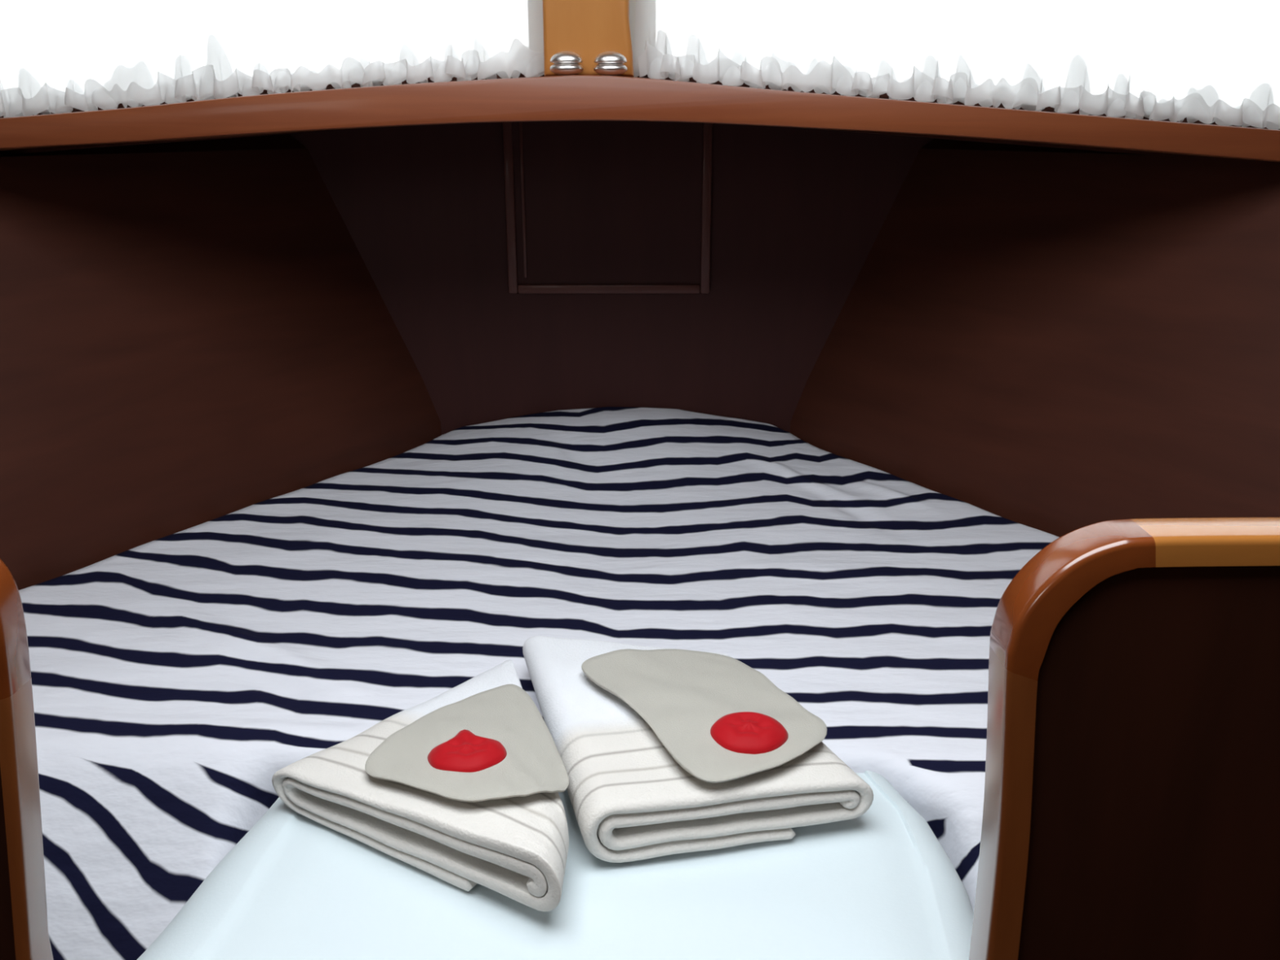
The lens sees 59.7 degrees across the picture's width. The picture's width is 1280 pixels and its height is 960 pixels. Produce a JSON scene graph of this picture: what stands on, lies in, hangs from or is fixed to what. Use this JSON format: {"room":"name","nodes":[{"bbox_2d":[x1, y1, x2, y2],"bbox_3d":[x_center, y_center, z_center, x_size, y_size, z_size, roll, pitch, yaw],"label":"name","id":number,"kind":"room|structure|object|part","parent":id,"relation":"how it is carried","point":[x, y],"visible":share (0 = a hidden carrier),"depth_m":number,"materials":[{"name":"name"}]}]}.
{"room":"boat cabin","nodes":[
{"label":"boat cabin","id":0,"kind":"room"},
{"bbox_2d":[0,133,441,590],"bbox_3d":[-0.941,0.317,1.536,0.244,1.548,1.972,12,22,33],"label":"wall","id":1,"kind":"structure","parent":0,"point":[193,333],"depth_m":1.65,"materials":[{"name":"brown wood"}]},
{"bbox_2d":[542,0,635,52],"bbox_3d":[0.000,-0.770,1.401,3.000,0.800,0.030,0,18,0],"label":"wall","id":2,"kind":"structure","parent":0,"point":[632,2],"depth_m":1.44,"materials":[{"name":"white"}]},
{"bbox_2d":[542,0,634,76],"bbox_3d":[-0.063,-0.765,1.337,0.111,0.531,0.091,0,18,0],"label":"wooden post","id":3,"kind":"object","parent":2,"relation":"attached to","point":[588,28],"depth_m":1.36,"materials":[{"name":"brown wood"}]},
{"bbox_2d":[0,75,1279,161],"bbox_3d":[0.001,-0.444,1.438,2.515,0.141,0.170,0,18,0],"label":"trim","id":4,"kind":"structure","parent":2,"relation":"attached to","point":[562,97],"depth_m":1.35,"materials":[{"name":"red wood"}]},
{"bbox_2d":[550,50,583,75],"bbox_3d":[-0.089,-0.506,1.355,0.041,0.028,0.028,0,18,0],"label":"chrome fitting","id":5,"kind":"object","parent":4,"relation":"on","point":[566,62],"visible":0.98,"depth_m":1.35,"materials":[{"name":"silver metal"}]},
{"bbox_2d":[593,51,626,75],"bbox_3d":[-0.036,-0.506,1.355,0.041,0.028,0.028,0,18,0],"label":"chrome fitting","id":6,"kind":"object","parent":4,"relation":"on","point":[609,63],"visible":0.98,"depth_m":1.35,"materials":[{"name":"silver metal"}]},
{"bbox_2d":[0,72,1279,129],"bbox_3d":[0.000,-0.481,1.467,2.400,0.111,0.011,0,18,0],"label":"trim","id":7,"kind":"structure","parent":2,"relation":"attached to","point":[1049,108],"depth_m":1.46,"materials":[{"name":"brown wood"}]},
{"bbox_2d":[0,127,1195,157],"bbox_3d":[0.000,-0.564,1.849,3.000,0.123,0.684,0,18,0],"label":"ceiling","id":8,"kind":"structure","parent":0,"point":[11,152],"depth_m":1.53,"materials":[{"name":"brown wood"}]},
{"bbox_2d":[289,121,934,435],"bbox_3d":[-0.025,0.087,2.115,1.450,1.527,0.020,0,18,0],"label":"wall","id":9,"kind":"structure","parent":0,"point":[797,214],"depth_m":1.96,"materials":[{"name":"brown wood"}]},
{"bbox_2d":[502,120,712,293],"bbox_3d":[-0.054,-0.475,1.916,0.353,0.309,0.012,0,18,0],"label":"hatch","id":10,"kind":"object","parent":9,"relation":"attached to","point":[592,206],"visible":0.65,"depth_m":1.92,"materials":[{"name":"brown wood"}]},
{"bbox_3d":[-0.223,-0.475,1.916,0.016,0.309,0.012,0,18,0],"label":"moulding","id":11,"kind":"part","parent":10,"relation":"part of","materials":[{"name":"brown wood"}]},
{"bbox_3d":[-0.200,-0.484,1.912,0.005,0.271,0.004,0,18,0],"label":"moulding","id":12,"kind":"part","parent":10,"relation":"part of","materials":[{"name":"brown wood"}]},
{"bbox_3d":[-0.054,-0.336,1.961,0.320,0.016,0.012,0,18,0],"label":"moulding","id":13,"kind":"part","parent":10,"relation":"part of","materials":[{"name":"brown wood"}]},
{"bbox_3d":[0.114,-0.475,1.916,0.016,0.309,0.012,0,18,0],"label":"moulding","id":14,"kind":"part","parent":10,"relation":"part of","materials":[{"name":"brown wood"}]},
{"bbox_2d":[790,138,1279,537],"bbox_3d":[0.866,0.321,1.537,0.243,1.539,1.994,-13,22,-34],"label":"wall","id":15,"kind":"structure","parent":0,"point":[1059,342],"depth_m":1.63,"materials":[{"name":"brown wood"}]},
{"bbox_3d":[0.000,1.378,0.711,3.400,0.060,4.100,0,18,0],"label":"floor","id":16,"kind":"structure","parent":0,"visible":0},
{"bbox_2d":[0,517,1279,959],"bbox_3d":[0.000,0.634,0.835,2.680,1.278,0.037,0,18,0],"label":"wall","id":17,"kind":"structure","parent":16,"relation":"on","point":[1131,807],"depth_m":0.67,"materials":[{"name":"brown wood"}]},
{"bbox_3d":[-0.859,0.644,0.834,0.963,1.260,0.018,0,18,0],"label":"panel","id":18,"kind":"part","parent":17,"relation":"part of","materials":[{"name":"brown wood"}]},
{"bbox_3d":[0.813,0.035,0.641,1.053,0.018,0.037,0,18,0],"label":"rail","id":19,"kind":"part","parent":17,"relation":"part of","materials":[{"name":"brown wood"}]},
{"bbox_3d":[-0.031,0.693,1.592,2.336,0.698,1.340,0,18,0],"label":"floor","id":20,"kind":"structure","parent":16,"relation":"on","visible":0},
{"bbox_2d":[18,406,1059,959],"bbox_3d":[-0.026,0.197,1.496,2.034,0.300,1.256,0,18,0],"label":"sheet","id":21,"kind":"object","parent":20,"relation":"on","point":[173,676],"visible":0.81,"depth_m":1.37,"materials":[{"name":"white fabric"}]},
{"bbox_2d":[137,770,973,959],"bbox_3d":[-0.079,0.420,0.954,0.711,0.212,0.300,0,18,0],"label":"cushion","id":22,"kind":"object","parent":20,"relation":"on","point":[877,884],"visible":0.69,"depth_m":0.88,"materials":[{"name":"white fabric"}]},
{"bbox_2d":[271,659,568,911],"bbox_3d":[-0.120,0.246,1.025,0.322,0.077,0.282,11,21,31],"label":"folded towel","id":23,"kind":"object","parent":22,"relation":"on","point":[460,786],"visible":1,"depth_m":0.94,"materials":[{"name":"white fabric"}]},
{"bbox_2d":[522,635,873,862],"bbox_3d":[0.037,0.224,1.085,0.252,0.082,0.347,-5,19,-14],"label":"folded towel","id":24,"kind":"object","parent":22,"relation":"on","point":[663,752],"visible":1,"depth_m":0.97,"materials":[{"name":"white fabric"}]},
{"bbox_3d":[0.000,-0.540,-0.281,3.400,0.040,3.400,0,18,0],"label":"ceiling","id":25,"kind":"structure","parent":0,"visible":0},
{"bbox_2d":[0,0,544,117],"bbox_3d":[-0.620,-0.722,1.360,1.008,0.588,0.039,0,18,0],"label":"sheer curtain","id":26,"kind":"object","parent":25,"relation":"hanging from","point":[57,56],"visible":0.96,"depth_m":1.41,"materials":[{"name":"white fabric"}]},
{"bbox_2d":[632,0,1279,129],"bbox_3d":[0.558,-0.716,1.362,1.137,0.600,0.039,0,18,0],"label":"sheer curtain","id":27,"kind":"object","parent":25,"relation":"hanging from","point":[1206,61],"visible":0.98,"depth_m":1.42,"materials":[{"name":"white fabric"}]}
]}

